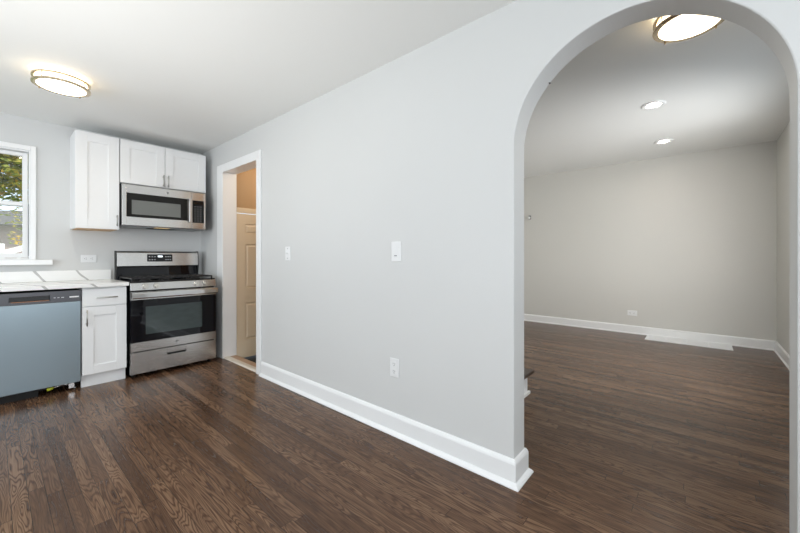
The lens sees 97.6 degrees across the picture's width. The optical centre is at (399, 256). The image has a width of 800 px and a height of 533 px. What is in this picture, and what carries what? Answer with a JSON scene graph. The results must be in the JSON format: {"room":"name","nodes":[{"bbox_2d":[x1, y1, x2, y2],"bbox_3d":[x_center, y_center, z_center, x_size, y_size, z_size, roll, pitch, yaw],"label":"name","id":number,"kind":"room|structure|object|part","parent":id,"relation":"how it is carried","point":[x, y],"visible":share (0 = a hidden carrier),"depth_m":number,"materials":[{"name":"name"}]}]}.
{"room":"kitchen","nodes":[
{"label":"kitchen","id":0,"kind":"room"},
{"bbox_2d":[0,113,201,278],"bbox_3d":[-3.745,-0.066,3.068,0.140,2.451,3.980,0,0,41],"label":"wall","id":1,"kind":"structure","parent":0,"point":[55,240],"depth_m":3.44,"materials":[{"name":"grey paint"}]},
{"bbox_2d":[0,146,30,259],"bbox_3d":[-3.773,-0.482,3.020,0.120,1.025,0.810,0,0,41],"label":"window","id":2,"kind":"structure","parent":1,"relation":"in","point":[25,204],"depth_m":3.28,"materials":[{"name":"white plastic"}]},
{"bbox_3d":[-3.759,-0.248,3.007,0.030,0.520,0.772,0,0,41],"label":"sash","id":3,"kind":"part","parent":2,"relation":"part of","materials":[{"name":"white plastic"}]},
{"bbox_3d":[-3.786,-0.723,3.031,0.030,0.509,0.772,0,0,41],"label":"sash","id":4,"kind":"part","parent":2,"relation":"part of","materials":[{"name":"white plastic"}]},
{"bbox_2d":[0,141,35,259],"bbox_3d":[-3.729,-0.501,2.963,0.020,1.063,0.901,0,0,41],"label":"trim","id":5,"kind":"structure","parent":1,"relation":"attached to","point":[32,149],"depth_m":3.28,"materials":[{"name":"white wood"}]},
{"bbox_2d":[0,260,52,264],"bbox_3d":[-3.693,0.054,2.956,0.084,0.048,1.078,0,0,41],"label":"window sill","id":6,"kind":"structure","parent":1,"relation":"attached to","point":[2,262],"depth_m":3.21,"materials":[{"name":"white wood"}]},
{"bbox_2d":[0,269,110,282],"bbox_3d":[-3.394,0.189,3.349,0.024,0.102,0.984,0,0,41],"label":"backsplash","id":7,"kind":"structure","parent":1,"relation":"attached to","point":[65,275],"depth_m":3.38,"materials":[{"name":"stone"}]},
{"bbox_2d":[81,255,96,262],"bbox_3d":[-3.195,0.022,3.594,0.009,0.078,0.122,0,0,41],"label":"wall outlet","id":8,"kind":"object","parent":1,"relation":"attached to","point":[84,258],"visible":1,"depth_m":3.59,"materials":[{"name":"white plastic"}]},
{"bbox_2d":[70,130,118,231],"bbox_3d":[-3.037,-0.725,3.486,0.388,0.920,0.327,0,0,41],"label":"upper cabinet","id":9,"kind":"object","parent":1,"relation":"attached to","point":[94,158],"visible":1,"depth_m":3.38,"materials":[{"name":"white paint"}]},
{"bbox_3d":[-3.062,-0.268,3.509,0.318,0.004,0.300,0,0,41],"label":"panel","id":10,"kind":"part","parent":9,"relation":"part of","materials":[{"name":"brown wood"}]},
{"bbox_3d":[-2.929,-0.727,3.394,0.008,0.746,0.157,0,0,41],"label":"door panel","id":11,"kind":"part","parent":9,"relation":"part of","materials":[{"name":"white paint"}]},
{"bbox_2d":[119,139,205,193],"bbox_3d":[-2.666,-0.965,3.919,0.388,0.440,0.802,0,0,41],"label":"upper cabinet","id":12,"kind":"object","parent":1,"relation":"attached to","point":[142,164],"visible":0.98,"depth_m":3.78,"materials":[{"name":"white paint"}]},
{"bbox_3d":[-2.691,-0.966,3.667,0.020,0.437,0.386,0,0,41],"label":"door","id":13,"kind":"part","parent":12,"relation":"part of","materials":[{"name":"white paint"}]},
{"bbox_3d":[-2.693,-0.966,3.669,0.008,0.285,0.234,0,0,41],"label":"door panel","id":14,"kind":"part","parent":12,"relation":"part of","materials":[{"name":"white paint"}]},
{"bbox_2d":[119,183,205,231],"bbox_3d":[-2.647,-0.520,3.897,0.446,0.431,0.789,0,0,41],"label":"microwave","id":15,"kind":"object","parent":12,"relation":"attached to","point":[140,207],"visible":1,"depth_m":3.74,"materials":[{"name":"silver metal"}]},
{"bbox_3d":[-2.573,-0.522,3.729,0.029,0.241,0.554,0,0,41],"label":"door glass","id":16,"kind":"part","parent":15,"relation":"part of","materials":[{"name":"black glass"}]},
{"bbox_3d":[-2.342,-0.518,3.920,0.014,0.267,0.032,0,0,41],"label":"handle","id":17,"kind":"part","parent":15,"relation":"part of","materials":[{"name":"silver metal"}]},
{"bbox_3d":[-2.321,-0.522,4.026,0.035,0.412,0.146,0,0,41],"label":"control frame","id":18,"kind":"part","parent":15,"relation":"part of","materials":[{"name":"silver metal"}]},
{"bbox_3d":[-2.429,-0.966,3.973,0.020,0.437,0.410,0,0,41],"label":"door","id":19,"kind":"part","parent":12,"relation":"part of","materials":[{"name":"white paint"}]},
{"bbox_3d":[-2.431,-0.966,3.975,0.008,0.285,0.258,0,0,41],"label":"door panel","id":20,"kind":"part","parent":12,"relation":"part of","materials":[{"name":"white paint"}]},
{"bbox_2d":[237,168,255,208],"bbox_3d":[-1.593,-0.030,4.571,0.100,2.780,1.135,0,0,41],"label":"wall","id":21,"kind":"structure","parent":0,"point":[246,181],"depth_m":4.21,"materials":[{"name":"beige paint"}]},
{"bbox_2d":[237,213,255,357],"bbox_3d":[-1.671,0.348,4.353,0.110,1.713,0.700,0,0,41],"label":"door","id":22,"kind":"structure","parent":21,"relation":"in","point":[246,223],"depth_m":4.20,"materials":[{"name":"beige paint"}]},
{"bbox_2d":[237,207,255,214],"bbox_3d":[-1.667,0.326,4.395,0.016,1.806,0.769,0,0,41],"label":"trim","id":23,"kind":"structure","parent":21,"relation":"attached to","point":[239,210],"depth_m":4.19,"materials":[{"name":"beige paint"}]},
{"bbox_2d":[245,355,255,362],"bbox_3d":[-1.175,1.295,4.209,1.205,0.130,1.142,0,0,41],"label":"floor","id":24,"kind":"structure","parent":0,"point":[251,358],"depth_m":4.22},
{"bbox_2d":[0,0,515,153],"bbox_3d":[-0.838,-1.441,0.383,8.170,0.300,4.090,0,0,41],"label":"ceiling","id":25,"kind":"structure","parent":0,"point":[196,76],"depth_m":2.21,"materials":[{"name":"white paint"}]},
{"bbox_2d":[30,67,90,98],"bbox_3d":[-2.420,-1.244,2.505,0.312,0.094,0.312,0,0,41],"label":"ceiling light","id":26,"kind":"object","parent":25,"relation":"attached to","point":[55,80],"visible":1,"depth_m":2.44,"materials":[{"name":"white glass"}]},
{"bbox_2d":[0,321,788,532],"bbox_3d":[0.275,1.190,2.524,7.070,0.060,8.790,0,0,41],"label":"floor","id":27,"kind":"structure","parent":0,"point":[624,432],"depth_m":2.00,"materials":[{"name":"brown wood"}]},
{"bbox_2d":[0,288,80,403],"bbox_3d":[-3.220,0.726,3.033,0.643,0.868,0.600,0,0,41],"label":"dishwasher","id":28,"kind":"object","parent":27,"relation":"on","point":[40,330],"visible":1,"depth_m":2.86,"materials":[{"name":"grey metal"}]},
{"bbox_3d":[-3.009,0.344,2.845,0.016,0.038,0.229,0,0,41],"label":"pocket handle","id":29,"kind":"part","parent":28,"relation":"part of","materials":[{"name":"black plastic"}]},
{"bbox_2d":[77,286,126,387],"bbox_3d":[-2.916,0.718,3.382,0.708,0.884,0.314,0,0,41],"label":"base cabinet","id":30,"kind":"object","parent":27,"relation":"on","point":[103,309],"visible":0.89,"depth_m":3.18,"materials":[{"name":"white paint"}]},
{"bbox_2d":[0,269,128,291],"bbox_3d":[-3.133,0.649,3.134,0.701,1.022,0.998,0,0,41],"label":"countertop","id":31,"kind":"structure","parent":30,"relation":"on","point":[65,279],"depth_m":3.24,"materials":[{"name":"stone"}]},
{"bbox_3d":[-2.744,0.540,3.068,0.038,0.140,0.011,0,0,41],"label":"handle","id":32,"kind":"part","parent":30,"relation":"part of","materials":[{"name":"silver metal"}]},
{"bbox_3d":[-2.684,0.364,3.184,0.020,0.153,0.311,0,0,41],"label":"drawer","id":33,"kind":"part","parent":30,"relation":"part of","materials":[{"name":"white paint"}]},
{"bbox_3d":[-2.684,0.747,3.184,0.020,0.595,0.311,0,0,41],"label":"door","id":34,"kind":"part","parent":30,"relation":"part of","materials":[{"name":"white paint"}]},
{"bbox_3d":[-2.686,0.747,3.186,0.008,0.447,0.163,0,0,41],"label":"door panel","id":35,"kind":"part","parent":30,"relation":"part of","materials":[{"name":"white paint"}]},
{"bbox_2d":[114,251,217,377],"bbox_3d":[-2.514,0.549,3.781,0.751,1.220,0.786,0,0,41],"label":"gas range","id":36,"kind":"object","parent":27,"relation":"on","point":[171,307],"visible":0.98,"depth_m":3.61,"materials":[{"name":"silver metal"}]},
{"bbox_3d":[-2.441,0.287,3.362,0.038,0.058,0.058,0,0,41],"label":"knob","id":37,"kind":"part","parent":36,"relation":"part of","materials":[{"name":"metal"}]},
{"bbox_3d":[-2.380,0.287,3.433,0.038,0.058,0.058,0,0,41],"label":"knob","id":38,"kind":"part","parent":36,"relation":"part of","materials":[{"name":"metal"}]},
{"bbox_3d":[-2.727,0.174,3.963,0.076,0.138,0.776,0,0,41],"label":"riser panel","id":39,"kind":"part","parent":36,"relation":"part of","materials":[{"name":"black glass"}]},
{"bbox_3d":[-2.694,0.016,3.930,0.009,0.080,0.242,0,0,41],"label":"display panel","id":40,"kind":"part","parent":36,"relation":"part of","materials":[{"name":"black glass"}]},
{"bbox_2d":[119,274,214,283],"bbox_3d":[-2.532,0.236,3.788,0.624,0.060,0.761,0,0,41],"label":"cooktop","id":41,"kind":"object","parent":36,"relation":"in","point":[131,278],"depth_m":3.67,"materials":[{"name":"metal"}]},
{"bbox_3d":[-2.293,0.621,3.583,0.048,0.566,0.761,0,0,41],"label":"oven door","id":42,"kind":"part","parent":36,"relation":"part of","materials":[{"name":"black glass"}]},
{"bbox_3d":[-2.293,0.616,3.583,0.045,0.404,0.761,0,0,41],"label":"door glass","id":43,"kind":"part","parent":36,"relation":"part of","materials":[{"name":"black glass"}]},
{"bbox_3d":[-2.295,1.016,3.584,0.043,0.203,0.761,0,0,41],"label":"drawer","id":44,"kind":"part","parent":36,"relation":"part of","materials":[{"name":"silver metal"}]},
{"bbox_3d":[-2.296,0.286,3.585,0.041,0.076,0.761,0,0,41],"label":"control panel","id":45,"kind":"part","parent":36,"relation":"part of","materials":[{"name":"silver metal"}]},
{"bbox_3d":[-2.240,0.370,3.538,0.020,0.060,0.757,0,0,41],"label":"door handle","id":46,"kind":"part","parent":36,"relation":"part of","materials":[{"name":"silver metal"}]},
{"bbox_2d":[524,368,533,397],"bbox_3d":[0.248,0.695,3.010,1.378,0.930,1.168,0,0,41],"label":"staircase","id":47,"kind":"structure","parent":27,"relation":"on","point":[527,372],"depth_m":2.94,"materials":[{"name":"white wood"}]},
{"bbox_2d":[645,335,732,350],"bbox_3d":[3.862,1.155,4.717,0.900,0.008,0.320,0,0,41],"label":"floor vent","id":48,"kind":"object","parent":27,"relation":"in","point":[648,337],"visible":1,"depth_m":4.69,"materials":[{"name":"white metal"}]},
{"bbox_2d":[202,0,799,532],"bbox_3d":[0.114,-0.130,2.260,6.770,2.580,0.140,0,0,41],"label":"wall partition","id":49,"kind":"structure","parent":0,"point":[423,150],"depth_m":2.11,"materials":[{"name":"grey paint"}]},
{"bbox_2d":[217,150,261,374],"bbox_3d":[-1.742,0.058,3.748,1.005,2.205,0.018,0,0,41],"label":"trim","id":50,"kind":"structure","parent":49,"relation":"attached to","point":[256,156],"depth_m":3.70,"materials":[{"name":"white wood"}]},
{"bbox_2d":[224,161,255,357],"bbox_3d":[-1.661,0.090,3.785,0.819,2.140,0.142,0,0,41],"label":"trim","id":51,"kind":"structure","parent":49,"relation":"attached to","point":[230,177],"depth_m":4.04,"materials":[{"name":"white wood"}]},
{"bbox_2d":[224,356,255,371],"bbox_3d":[-1.688,1.153,3.754,0.778,0.014,0.068,0,0,41],"label":"trim","id":52,"kind":"structure","parent":49,"relation":"attached to","point":[238,362],"depth_m":3.75,"materials":[{"name":"beige wood"}]},
{"bbox_2d":[230,355,255,366],"bbox_3d":[-1.642,1.155,3.807,0.778,0.010,0.070,0,0,41],"label":"trim","id":53,"kind":"structure","parent":49,"relation":"attached to","point":[249,362],"depth_m":3.87,"materials":[{"name":"beige wood"}]},
{"bbox_2d":[285,247,289,259],"bbox_3d":[-1.004,-0.027,3.114,0.078,0.122,0.020,0,0,41],"label":"light switch","id":54,"kind":"object","parent":49,"relation":"attached to","point":[287,249],"visible":1,"depth_m":3.12,"materials":[{"name":"white plastic"}]},
{"bbox_2d":[390,357,398,377],"bbox_3d":[-0.037,0.728,2.292,0.078,0.122,0.009,0,0,41],"label":"wall outlet","id":55,"kind":"object","parent":49,"relation":"attached to","point":[394,363],"visible":1,"depth_m":2.29,"materials":[{"name":"white plastic"}]},
{"bbox_2d":[391,241,400,261],"bbox_3d":[-0.026,-0.032,2.281,0.083,0.130,0.011,0,0,41],"label":"dimmer switch","id":56,"kind":"object","parent":49,"relation":"attached to","point":[395,246],"visible":1,"depth_m":2.28,"materials":[{"name":"white plastic"}]},
{"bbox_2d":[259,361,533,491],"bbox_3d":[-0.327,1.092,2.639,2.574,0.135,0.213,0,0,41],"label":"baseboard","id":57,"kind":"structure","parent":49,"relation":"attached to","point":[511,473],"depth_m":2.15,"materials":[{"name":"white wood"}]},
{"bbox_2d":[524,140,776,340],"bbox_3d":[3.324,-0.135,5.515,3.805,2.590,0.120,0,0,41],"label":"wall","id":58,"kind":"structure","parent":0,"point":[683,242],"depth_m":5.03,"materials":[{"name":"beige paint"}]},
{"bbox_2d":[627,310,636,315],"bbox_3d":[3.502,0.852,5.277,0.122,0.078,0.009,0,0,41],"label":"wall outlet","id":59,"kind":"object","parent":58,"relation":"attached to","point":[629,312],"visible":1,"depth_m":5.28,"materials":[{"name":"white plastic"}]},
{"bbox_2d":[524,314,788,369],"bbox_3d":[1.856,1.099,3.803,3.564,0.121,4.390,0,0,41],"label":"baseboard","id":60,"kind":"structure","parent":58,"relation":"attached to","point":[763,344],"depth_m":4.96,"materials":[{"name":"white wood"}]},
{"bbox_2d":[524,18,788,177],"bbox_3d":[2.284,-1.510,3.495,5.115,0.160,4.700,0,0,41],"label":"ceiling","id":61,"kind":"structure","parent":0,"point":[721,87],"depth_m":3.19,"materials":[{"name":"white paint"}]},
{"bbox_2d":[641,100,665,109],"bbox_3d":[2.389,-1.425,3.300,0.196,0.010,0.196,0,0,41],"label":"recessed light","id":62,"kind":"object","parent":61,"relation":"in","point":[659,103],"visible":1,"depth_m":3.29,"materials":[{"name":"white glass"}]},
{"bbox_2d":[654,139,673,143],"bbox_3d":[3.274,-1.425,4.346,0.196,0.010,0.196,0,0,41],"label":"recessed light","id":63,"kind":"object","parent":61,"relation":"in","point":[663,141],"visible":1,"depth_m":4.34,"materials":[{"name":"white"}]},
{"bbox_2d":[653,15,723,44],"bbox_3d":[1.673,-1.378,2.026,0.343,0.103,0.343,0,0,41],"label":"ceiling light","id":64,"kind":"object","parent":61,"relation":"attached to","point":[672,28],"visible":0.68,"depth_m":2.04,"materials":[{"name":"white glass"}]},
{"bbox_2d":[777,123,788,353],"bbox_3d":[3.241,-0.135,2.588,0.120,2.590,4.430,0,0,41],"label":"wall","id":65,"kind":"structure","parent":0,"point":[783,140],"depth_m":3.96,"materials":[{"name":"beige paint"}]},
{"label":"outside","id":66,"kind":"structure","parent":0,"visible":0},
{"bbox_3d":[-14.130,1.910,13.439,29.050,0.100,30.000,0,0,41],"label":"lawn","id":67,"kind":"structure","parent":66,"visible":0},
{"bbox_2d":[0,154,21,244],"bbox_3d":[-6.693,-0.982,5.118,3.930,5.705,3.023,0,0,-26],"label":"tree","id":68,"kind":"object","parent":67,"relation":"on","point":[11,180],"visible":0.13,"depth_m":5.47,"materials":[{"name":"green plant"}]},
{"bbox_2d":[0,210,21,252],"bbox_3d":[-12.631,0.260,12.153,5.600,3.200,11.800,0,0,41],"label":"house","id":69,"kind":"structure","parent":67,"relation":"on","point":[5,229],"depth_m":9.96,"materials":[{"name":"brown"}]},
{"bbox_2d":[0,244,21,252],"bbox_3d":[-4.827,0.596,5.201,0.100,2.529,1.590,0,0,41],"label":"porch railing","id":70,"kind":"object","parent":67,"relation":"on","point":[2,246],"visible":0.11,"depth_m":4.69,"materials":[{"name":"white paint"}]},
{"bbox_3d":[-5.312,0.845,4.636,0.100,2.030,0.100,0,0,41],"label":"newel post","id":71,"kind":"part","parent":70,"relation":"part of","materials":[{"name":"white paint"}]},
{"bbox_3d":[-4.794,-0.340,5.240,0.060,0.657,1.489,0,0,41],"label":"handrail","id":72,"kind":"part","parent":70,"relation":"part of","materials":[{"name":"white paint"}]}
]}

